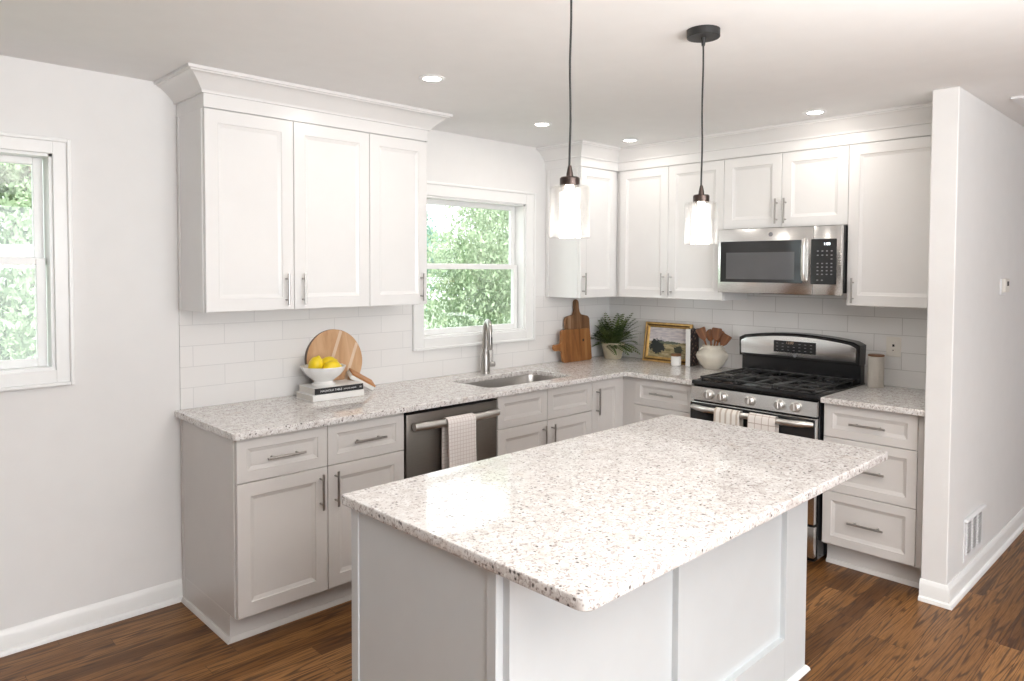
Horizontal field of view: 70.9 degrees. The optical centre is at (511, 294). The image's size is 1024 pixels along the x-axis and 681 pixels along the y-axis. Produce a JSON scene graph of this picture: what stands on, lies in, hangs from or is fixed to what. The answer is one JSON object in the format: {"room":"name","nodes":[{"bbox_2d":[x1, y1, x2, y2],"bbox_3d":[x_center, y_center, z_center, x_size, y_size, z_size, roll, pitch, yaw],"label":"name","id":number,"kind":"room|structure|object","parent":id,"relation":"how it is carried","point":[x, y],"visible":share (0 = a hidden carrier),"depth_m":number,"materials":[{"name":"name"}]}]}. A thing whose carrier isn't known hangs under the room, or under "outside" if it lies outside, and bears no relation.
{"room":"kitchen","nodes":[
{"label":"kitchen","id":0,"kind":"room"},
{"bbox_2d":[0,55,545,629],"bbox_3d":[-1.750,0.244,3.331,7.120,2.440,0.130,-2,3,-44],"label":"wall","id":1,"kind":"structure","parent":0,"point":[90,468],"depth_m":3.20,"materials":[{"name":"white paint"}]},
{"bbox_2d":[0,132,74,391],"bbox_3d":[-2.303,-0.125,2.756,1.054,1.045,0.153,-2,3,-44],"label":"window","id":2,"kind":"structure","parent":1,"relation":"in","point":[50,172],"depth_m":3.05,"materials":[{"name":"white paint"}]},
{"bbox_2d":[0,579,182,657],"bbox_3d":[-2.914,1.453,2.137,3.736,0.100,0.030,-2,3,-44],"label":"baseboard","id":3,"kind":"structure","parent":1,"relation":"attached to","point":[32,634],"depth_m":3.15,"materials":[{"name":"white paint"}]},
{"bbox_2d":[176,107,369,312],"bbox_3d":[-1.144,-0.390,3.545,0.848,0.919,0.367,-2,3,-44],"label":"upper cabinet","id":4,"kind":"object","parent":1,"relation":"attached to","point":[273,213],"visible":1,"depth_m":3.37,"materials":[{"name":"white paint"}]},
{"bbox_2d":[153,63,452,141],"bbox_3d":[-0.985,-0.909,3.637,1.418,0.150,0.428,-2,3,-44],"label":"crown molding","id":5,"kind":"structure","parent":1,"relation":"attached to","point":[191,87],"depth_m":3.38,"materials":[{"name":"white paint"}]},
{"bbox_2d":[179,296,608,409],"bbox_3d":[-0.403,0.289,4.542,3.262,0.515,0.009,-2,3,-44],"label":"backsplash","id":6,"kind":"structure","parent":1,"relation":"attached to","point":[239,356],"depth_m":3.85,"materials":[{"name":"white tile"}]},
{"bbox_2d":[367,132,426,305],"bbox_3d":[-0.706,-0.403,3.970,0.373,0.919,0.367,-2,3,-44],"label":"upper cabinet","id":7,"kind":"object","parent":1,"relation":"attached to","point":[397,165],"visible":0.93,"depth_m":3.87,"materials":[{"name":"white paint"}]},
{"bbox_2d":[412,181,535,351],"bbox_3d":[-0.263,-0.184,4.733,1.055,1.032,0.153,-2,3,-44],"label":"window","id":8,"kind":"structure","parent":1,"relation":"in","point":[521,205],"depth_m":4.88,"materials":[{"name":"white paint"}]},
{"bbox_2d":[545,166,617,297],"bbox_3d":[0.629,-0.444,5.264,0.740,0.919,0.367,-2,3,-44],"label":"upper cabinet","id":9,"kind":"object","parent":1,"relation":"attached to","point":[580,257],"visible":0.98,"depth_m":5.04,"materials":[{"name":"white paint"}]},
{"bbox_2d":[536,102,931,171],"bbox_3d":[1.204,-0.926,4.352,0.513,0.150,2.448,-2,3,-44],"label":"crown molding","id":10,"kind":"structure","parent":9,"relation":"attached to","point":[915,120],"depth_m":4.38,"materials":[{"name":"white paint"}]},
{"bbox_2d":[0,0,1023,146],"bbox_3d":[1.790,-0.960,1.853,10.200,0.100,7.150,-2,3,-44],"label":"ceiling","id":11,"kind":"structure","parent":0,"point":[636,73],"depth_m":2.81,"materials":[{"name":"paint"}]},
{"bbox_2d":[418,75,444,81],"bbox_3d":[-0.358,-0.964,3.217,0.120,0.005,0.120,-2,3,-44],"label":"recessed light","id":12,"kind":"object","parent":11,"relation":"in","point":[427,78],"visible":1,"depth_m":3.21,"materials":[{"name":"white plastic"}]},
{"bbox_2d":[532,122,551,126],"bbox_3d":[0.176,-0.998,4.229,0.120,0.005,0.120,-2,3,-44],"label":"recessed light","id":13,"kind":"object","parent":11,"relation":"in","point":[539,124],"visible":1,"depth_m":4.22,"materials":[{"name":"white plastic"}]},
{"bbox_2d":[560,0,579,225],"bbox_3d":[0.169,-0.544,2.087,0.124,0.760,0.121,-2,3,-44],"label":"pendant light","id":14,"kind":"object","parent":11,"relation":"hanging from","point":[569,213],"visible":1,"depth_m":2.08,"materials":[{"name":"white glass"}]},
{"bbox_2d":[621,138,638,141],"bbox_3d":[0.778,-1.014,4.742,0.120,0.005,0.120,-2,3,-44],"label":"recessed light","id":15,"kind":"object","parent":11,"relation":"in","point":[629,139],"visible":1,"depth_m":4.74,"materials":[{"name":"white plastic"}]},
{"bbox_2d":[687,25,719,233],"bbox_3d":[0.679,-0.559,2.571,0.124,0.760,0.121,-2,3,-44],"label":"pendant light","id":16,"kind":"object","parent":11,"relation":"hanging from","point":[702,34],"visible":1,"depth_m":2.56,"materials":[{"name":"white glass"}]},
{"bbox_2d":[803,110,826,114],"bbox_3d":[1.634,-0.980,3.879,0.120,0.005,0.120,-2,3,-44],"label":"recessed light","id":17,"kind":"object","parent":11,"relation":"in","point":[810,112],"visible":1,"depth_m":3.87,"materials":[{"name":"white plastic"}]},
{"bbox_2d":[1011,95,1023,107],"bbox_3d":[2.753,-0.956,3.519,0.440,0.018,0.440,-2,3,-44],"label":"ceiling vent","id":18,"kind":"object","parent":11,"relation":"in","point":[1019,100],"visible":1,"depth_m":3.53,"materials":[{"name":"white plastic"}]},
{"bbox_2d":[0,530,1023,680],"bbox_3d":[1.780,1.568,1.943,10.200,0.080,7.150,-2,3,-44],"label":"floor","id":19,"kind":"structure","parent":0,"point":[860,626],"depth_m":3.05,"materials":[{"name":"brown wood"}]},
{"bbox_2d":[180,413,403,644],"bbox_3d":[-1.049,1.021,3.482,0.860,0.882,0.668,-2,3,-44],"label":"base cabinet","id":20,"kind":"object","parent":19,"relation":"on","point":[266,524],"visible":0.88,"depth_m":3.19,"materials":[{"name":"beige paint"}]},
{"bbox_2d":[175,355,733,440],"bbox_3d":[-0.011,0.544,4.119,3.281,0.030,1.159,-2,3,-44],"label":"countertop","id":21,"kind":"structure","parent":20,"relation":"on","point":[264,417],"depth_m":3.76,"materials":[{"name":"white stone"}]},
{"bbox_2d":[295,389,363,401],"bbox_3d":[-0.957,0.522,3.781,0.297,0.032,0.188,-2,3,-44],"label":"book","id":22,"kind":"object","parent":21,"relation":"on","point":[304,396],"visible":0.73,"depth_m":3.70,"materials":[{"name":"white paper"}]},
{"bbox_2d":[299,379,362,394],"bbox_3d":[-0.952,0.488,3.784,0.280,0.034,0.180,-2,3,-44],"label":"book","id":23,"kind":"object","parent":22,"relation":"on","point":[344,385],"visible":0.99,"depth_m":3.73,"materials":[{"name":"white paper"}]},
{"bbox_2d":[300,363,345,386],"bbox_3d":[-0.984,0.422,3.753,0.232,0.100,0.232,-2,3,-44],"label":"fruit bowl","id":24,"kind":"object","parent":23,"relation":"on","point":[321,377],"visible":0.91,"depth_m":3.69,"materials":[{"name":"white ceramic"}]},
{"bbox_2d":[308,355,322,368],"bbox_3d":[-1.014,0.365,3.716,0.077,0.099,0.074,1,2,27],"label":"lemon","id":25,"kind":"object","parent":24,"relation":"in","point":[316,362],"visible":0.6,"depth_m":3.69,"materials":[{"name":"yellow food"}]},
{"bbox_2d":[322,356,337,368],"bbox_3d":[-0.971,0.367,3.795,0.086,0.077,0.083,1,2,13],"label":"lemon","id":26,"kind":"object","parent":24,"relation":"in","point":[326,359],"visible":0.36,"depth_m":3.77,"materials":[{"name":"yellow food"}]},
{"bbox_2d":[323,361,341,368],"bbox_3d":[-0.933,0.381,3.729,0.086,0.074,0.084,0,2,7],"label":"lemon","id":27,"kind":"object","parent":24,"relation":"in","point":[331,364],"visible":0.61,"depth_m":3.70,"materials":[{"name":"yellow food"}]},
{"bbox_2d":[305,329,361,381],"bbox_3d":[-0.977,0.361,3.952,0.341,0.337,0.072,-2,3,-44],"label":"round board","id":28,"kind":"object","parent":21,"relation":"on","point":[340,345],"visible":0.56,"depth_m":3.96,"materials":[{"name":"brown wood"}]},
{"bbox_2d":[347,368,375,389],"bbox_3d":[-0.831,0.468,3.963,0.160,0.125,0.091,-1,3,-36],"label":"serving dish","id":29,"kind":"object","parent":21,"relation":"on","point":[368,383],"visible":0.98,"depth_m":3.94,"materials":[{"name":"brown wood"}]},
{"bbox_2d":[480,319,495,373],"bbox_3d":[-0.138,0.334,4.613,0.099,0.354,0.161,-1,2,-26],"label":"faucet","id":30,"kind":"object","parent":21,"relation":"on","point":[487,342],"visible":1,"depth_m":4.63,"materials":[{"name":"silver metal"}]},
{"bbox_2d":[465,375,555,387],"bbox_3d":[0.008,0.645,4.445,0.745,0.193,0.402,-2,3,-44],"label":"sink","id":31,"kind":"object","parent":21,"relation":"in","point":[515,380],"visible":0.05,"depth_m":4.68,"materials":[{"name":"metal"}]},
{"bbox_2d":[552,328,591,362],"bbox_3d":[0.437,0.373,5.249,0.412,0.235,0.045,-2,3,-44],"label":"cutting board","id":32,"kind":"object","parent":21,"relation":"on","point":[574,345],"visible":1,"depth_m":5.25,"materials":[{"name":"brown wood"}]},
{"bbox_2d":[564,299,589,329],"bbox_3d":[0.486,0.263,5.351,0.274,0.449,0.056,-2,3,-44],"label":"cutting board","id":33,"kind":"object","parent":21,"relation":"on","point":[576,320],"visible":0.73,"depth_m":5.34,"materials":[{"name":"brown wood"}]},
{"bbox_2d":[591,312,641,358],"bbox_3d":[0.816,0.309,5.421,0.281,0.354,0.437,-2,3,-44],"label":"potted fern","id":34,"kind":"object","parent":21,"relation":"on","point":[612,347],"visible":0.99,"depth_m":5.39,"materials":[{"name":"green plant"}]},
{"bbox_2d":[642,321,692,364],"bbox_3d":[1.125,0.352,5.222,0.066,0.285,0.390,-2,3,-44],"label":"picture frame","id":35,"kind":"object","parent":21,"relation":"on","point":[661,339],"visible":0.78,"depth_m":5.24,"materials":[{"name":"gold metal"}]},
{"bbox_2d":[671,353,680,365],"bbox_3d":[1.154,0.459,5.062,0.072,0.082,0.072,-2,3,-44],"label":"candle jar","id":36,"kind":"object","parent":21,"relation":"on","point":[675,357],"visible":1,"depth_m":5.03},
{"bbox_2d":[686,328,698,366],"bbox_3d":[1.265,0.371,5.048,0.035,0.260,0.126,2,3,43],"label":"book","id":37,"kind":"object","parent":21,"relation":"on","point":[692,338],"visible":1,"depth_m":5.01,"materials":[{"name":"paper"}]},
{"bbox_2d":[696,344,727,369],"bbox_3d":[1.361,0.425,4.892,0.214,0.164,0.214,-2,3,-44],"label":"utensil crock","id":38,"kind":"object","parent":21,"relation":"on","point":[712,357],"visible":0.98,"depth_m":4.83,"materials":[{"name":"beige ceramic"}]},
{"bbox_2d":[696,327,706,344],"bbox_3d":[1.317,0.357,4.896,0.134,0.272,0.014,0,2,7],"label":"wooden spatula","id":39,"kind":"object","parent":38,"relation":"in","point":[701,332],"visible":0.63,"depth_m":4.89,"materials":[{"name":"brown wood"}]},
{"bbox_2d":[706,329,712,345],"bbox_3d":[1.350,0.364,4.899,0.065,0.255,0.023,1,2,11],"label":"wooden spoon","id":40,"kind":"object","parent":38,"relation":"in","point":[709,331],"visible":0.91,"depth_m":4.89,"materials":[{"name":"brown wood"}]},
{"bbox_2d":[712,327,721,345],"bbox_3d":[1.385,0.358,4.880,0.076,0.268,0.018,1,2,11],"label":"wooden spatula","id":41,"kind":"object","parent":38,"relation":"in","point":[715,331],"visible":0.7,"depth_m":4.87,"materials":[{"name":"brown wood"}]},
{"bbox_2d":[716,331,723,345],"bbox_3d":[1.394,0.368,4.888,0.100,0.249,0.022,0,2,4],"label":"wooden spoon","id":42,"kind":"object","parent":38,"relation":"in","point":[722,332],"visible":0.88,"depth_m":4.88,"materials":[{"name":"brown wood"}]},
{"bbox_2d":[720,333,731,346],"bbox_3d":[1.409,0.378,4.876,0.152,0.234,0.016,1,2,10],"label":"wooden spatula","id":43,"kind":"object","parent":38,"relation":"in","point":[725,338],"visible":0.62,"depth_m":4.87,"materials":[{"name":"brown wood"}]},
{"bbox_2d":[404,398,500,478],"bbox_3d":[-0.497,1.006,3.985,0.624,0.880,0.698,-2,3,-44],"label":"dishwasher","id":44,"kind":"object","parent":19,"relation":"on","point":[422,428],"visible":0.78,"depth_m":3.68,"materials":[{"name":"silver metal"}]},
{"bbox_2d":[442,413,476,469],"bbox_3d":[-0.272,0.861,3.732,0.191,0.470,0.068,-2,3,-44],"label":"dish towel","id":45,"kind":"object","parent":44,"relation":"hanging from","point":[459,438],"visible":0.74,"depth_m":3.71,"materials":[{"name":"fabric"}]},
{"bbox_2d":[496,382,591,456],"bbox_3d":[0.008,0.989,4.506,0.819,0.882,0.668,-2,3,-44],"label":"base cabinet","id":46,"kind":"object","parent":19,"relation":"on","point":[533,419],"visible":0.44,"depth_m":4.25,"materials":[{"name":"beige paint"}]},
{"bbox_2d":[351,501,809,680],"bbox_3d":[0.348,1.061,2.498,1.688,0.884,0.674,-2,3,-44],"label":"kitchen island","id":47,"kind":"object","parent":19,"relation":"on","point":[422,611],"visible":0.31,"depth_m":2.07,"materials":[{"name":"grey paint"}]},
{"bbox_2d":[342,414,887,611],"bbox_3d":[0.445,0.607,2.413,1.743,0.030,0.953,-2,3,-44],"label":"island countertop","id":48,"kind":"structure","parent":47,"relation":"on","point":[581,523],"depth_m":2.12,"materials":[{"name":"white stone"}]},
{"bbox_2d":[591,377,622,432],"bbox_3d":[0.644,0.970,5.122,0.953,0.882,0.668,-2,3,-44],"label":"base cabinet","id":49,"kind":"object","parent":19,"relation":"on","point":[607,394],"visible":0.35,"depth_m":4.69,"materials":[{"name":"beige paint"}]},
{"bbox_2d":[623,376,693,425],"bbox_3d":[1.143,0.982,4.830,0.668,0.882,0.550,-2,3,-44],"label":"base cabinet","id":50,"kind":"object","parent":19,"relation":"on","point":[643,399],"visible":0.28,"depth_m":4.64,"materials":[{"name":"beige paint"}]},
{"bbox_2d":[690,332,865,561],"bbox_3d":[1.570,0.847,4.312,0.750,1.191,0.772,-2,3,-44],"label":"gas range","id":51,"kind":"object","parent":19,"relation":"on","point":[786,376],"visible":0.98,"depth_m":4.25,"materials":[{"name":"silver metal"}]},
{"bbox_2d":[714,407,742,426],"bbox_3d":[1.240,0.833,4.132,0.060,0.349,0.160,-2,3,-44],"label":"kitchen towel","id":52,"kind":"object","parent":51,"relation":"hanging from","point":[721,415],"visible":0.38,"depth_m":4.11,"materials":[{"name":"fabric"}]},
{"bbox_2d":[747,412,778,432],"bbox_3d":[1.385,0.849,3.982,0.060,0.369,0.160,-2,3,-44],"label":"kitchen towel","id":53,"kind":"object","parent":51,"relation":"hanging from","point":[755,420],"visible":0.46,"depth_m":3.96,"materials":[{"name":"fabric"}]},
{"bbox_2d":[692,370,864,399],"bbox_3d":[1.597,0.534,4.326,0.662,0.025,0.772,-2,3,-44],"label":"cooktop","id":54,"kind":"object","parent":51,"relation":"in","point":[773,384],"depth_m":4.20,"materials":[{"name":"black metal"}]},
{"bbox_2d":[822,403,924,587],"bbox_3d":[2.053,1.019,3.892,0.668,0.882,0.498,-2,3,-44],"label":"base cabinet","id":55,"kind":"object","parent":19,"relation":"on","point":[872,520],"visible":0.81,"depth_m":3.67,"materials":[{"name":"beige paint"}]},
{"bbox_2d":[821,384,924,416],"bbox_3d":[2.052,0.561,3.873,0.662,0.030,0.502,-2,3,-44],"label":"countertop","id":56,"kind":"structure","parent":55,"relation":"on","point":[909,401],"depth_m":3.78,"materials":[{"name":"white stone"}]},
{"bbox_2d":[867,354,884,387],"bbox_3d":[2.102,0.442,4.155,0.088,0.189,0.088,-2,3,-44],"label":"canister","id":57,"kind":"object","parent":56,"relation":"on","point":[876,362],"visible":1,"depth_m":4.12,"materials":[{"name":"white ceramic"}]},
{"bbox_2d":[601,341,624,358],"bbox_3d":[0.764,0.424,5.449,0.179,0.122,0.179,-2,3,-44],"label":"pot","id":58,"kind":"object","parent":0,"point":[610,349],"depth_m":5.39,"materials":[{"name":"beige ceramic"}]},
{"bbox_2d":[921,86,1023,584],"bbox_3d":[3.415,0.214,4.753,3.882,2.440,0.113,-2,3,-44],"label":"wall partition","id":59,"kind":"structure","parent":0,"point":[974,425],"depth_m":3.56,"materials":[{"name":"white paint"}]},
{"bbox_2d":[918,507,1023,609],"bbox_3d":[3.374,1.385,4.739,3.812,0.100,0.144,-2,3,-44],"label":"baseboard","id":60,"kind":"structure","parent":59,"relation":"attached to","point":[948,596],"depth_m":3.64,"materials":[{"name":"white paint"}]},
{"bbox_2d":[963,504,986,562],"bbox_3d":[2.375,1.225,3.689,0.350,0.217,0.022,-2,3,-44],"label":"air vent","id":61,"kind":"object","parent":59,"relation":"in","point":[973,524],"visible":1,"depth_m":3.67,"materials":[{"name":"white plastic"}]},
{"bbox_2d":[999,279,1009,294],"bbox_3d":[2.720,-0.041,3.969,0.110,0.090,0.028,-2,3,-44],"label":"thermostat","id":62,"kind":"object","parent":59,"relation":"attached to","point":[1004,283],"visible":1,"depth_m":3.94,"materials":[{"name":"white plastic"}]},
{"bbox_3d":[1.662,0.204,4.839,0.120,2.440,2.452,-2,3,-44],"label":"wall","id":63,"kind":"structure","parent":0,"visible":0},
{"bbox_2d":[617,159,746,300],"bbox_3d":[1.151,-0.432,4.995,0.367,0.919,0.862,-2,3,-44],"label":"upper cabinet","id":64,"kind":"object","parent":63,"relation":"attached to","point":[660,254],"visible":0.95,"depth_m":4.87,"materials":[{"name":"white paint"}]},
{"bbox_2d":[609,293,926,389],"bbox_3d":[1.619,0.256,4.793,0.009,0.580,2.443,-2,3,-44],"label":"backsplash","id":65,"kind":"structure","parent":63,"relation":"attached to","point":[830,315],"depth_m":4.58,"materials":[{"name":"white tile"}]},
{"bbox_2d":[724,144,850,229],"bbox_3d":[1.720,-0.636,4.402,0.367,0.466,0.769,-2,3,-44],"label":"upper cabinet","id":66,"kind":"object","parent":63,"relation":"attached to","point":[809,187],"visible":0.87,"depth_m":4.27,"materials":[{"name":"white paint"}]},
{"bbox_2d":[718,225,847,295],"bbox_3d":[1.688,-0.201,4.387,0.430,0.397,0.760,-2,3,-44],"label":"microwave","id":67,"kind":"object","parent":66,"relation":"attached to","point":[809,260],"visible":1,"depth_m":4.23,"materials":[{"name":"silver metal"}]},
{"bbox_2d":[846,135,931,307],"bbox_3d":[2.164,-0.391,3.951,0.367,0.919,0.511,-2,3,-44],"label":"upper cabinet","id":68,"kind":"object","parent":63,"relation":"attached to","point":[889,205],"visible":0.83,"depth_m":3.88,"materials":[{"name":"white paint"}]},
{"bbox_2d":[886,336,900,356],"bbox_3d":[2.212,0.304,4.170,0.008,0.115,0.080,-2,3,-44],"label":"wall outlet","id":69,"kind":"object","parent":63,"relation":"attached to","point":[893,344],"visible":1,"depth_m":4.17,"materials":[{"name":"beige plastic"}]},
{"bbox_2d":[890,341,896,352],"bbox_3d":[2.210,0.304,4.168,0.002,0.068,0.034,-2,3,-44],"label":"receptacle","id":70,"kind":"object","parent":69,"relation":"attached to","point":[893,344],"depth_m":4.17,"materials":[{"name":"beige plastic"}]},
{"label":"outside","id":71,"kind":"structure","parent":0,"visible":0},
{"bbox_2d":[0,300,509,352],"bbox_3d":[-13.283,1.618,23.815,55.000,0.050,44.500,-2,3,-44],"label":"ground","id":72,"kind":"structure","parent":71,"point":[425,307],"depth_m":35.24,"materials":[{"name":"green plant"}]},
{"bbox_2d":[0,163,35,359],"bbox_3d":[-4.336,-0.116,6.987,3.255,4.700,2.884,0,2,4],"label":"tree","id":73,"kind":"object","parent":72,"relation":"on","point":[17,295],"visible":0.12,"depth_m":6.29,"materials":[{"name":"green plant"}]},
{"bbox_2d":[426,207,447,310],"bbox_3d":[-3.162,-0.799,16.522,3.551,5.396,3.398,1,2,11],"label":"tree","id":74,"kind":"object","parent":72,"relation":"on","point":[429,228],"visible":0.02,"depth_m":16.54,"materials":[{"name":"plant"}]},
{"bbox_2d":[424,206,510,328],"bbox_3d":[0.296,-0.391,11.724,4.268,4.937,4.226,0,2,5],"label":"tree","id":75,"kind":"object","parent":72,"relation":"on","point":[490,289],"visible":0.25,"depth_m":10.59,"materials":[{"name":"green plant"}]},
{"bbox_2d":[458,210,508,274],"bbox_3d":[0.700,-1.215,20.298,4.558,5.987,3.613,-1,2,-35],"label":"tree","id":76,"kind":"object","parent":72,"relation":"on","point":[501,238],"visible":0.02,"depth_m":19.35,"materials":[{"name":"green plant"}]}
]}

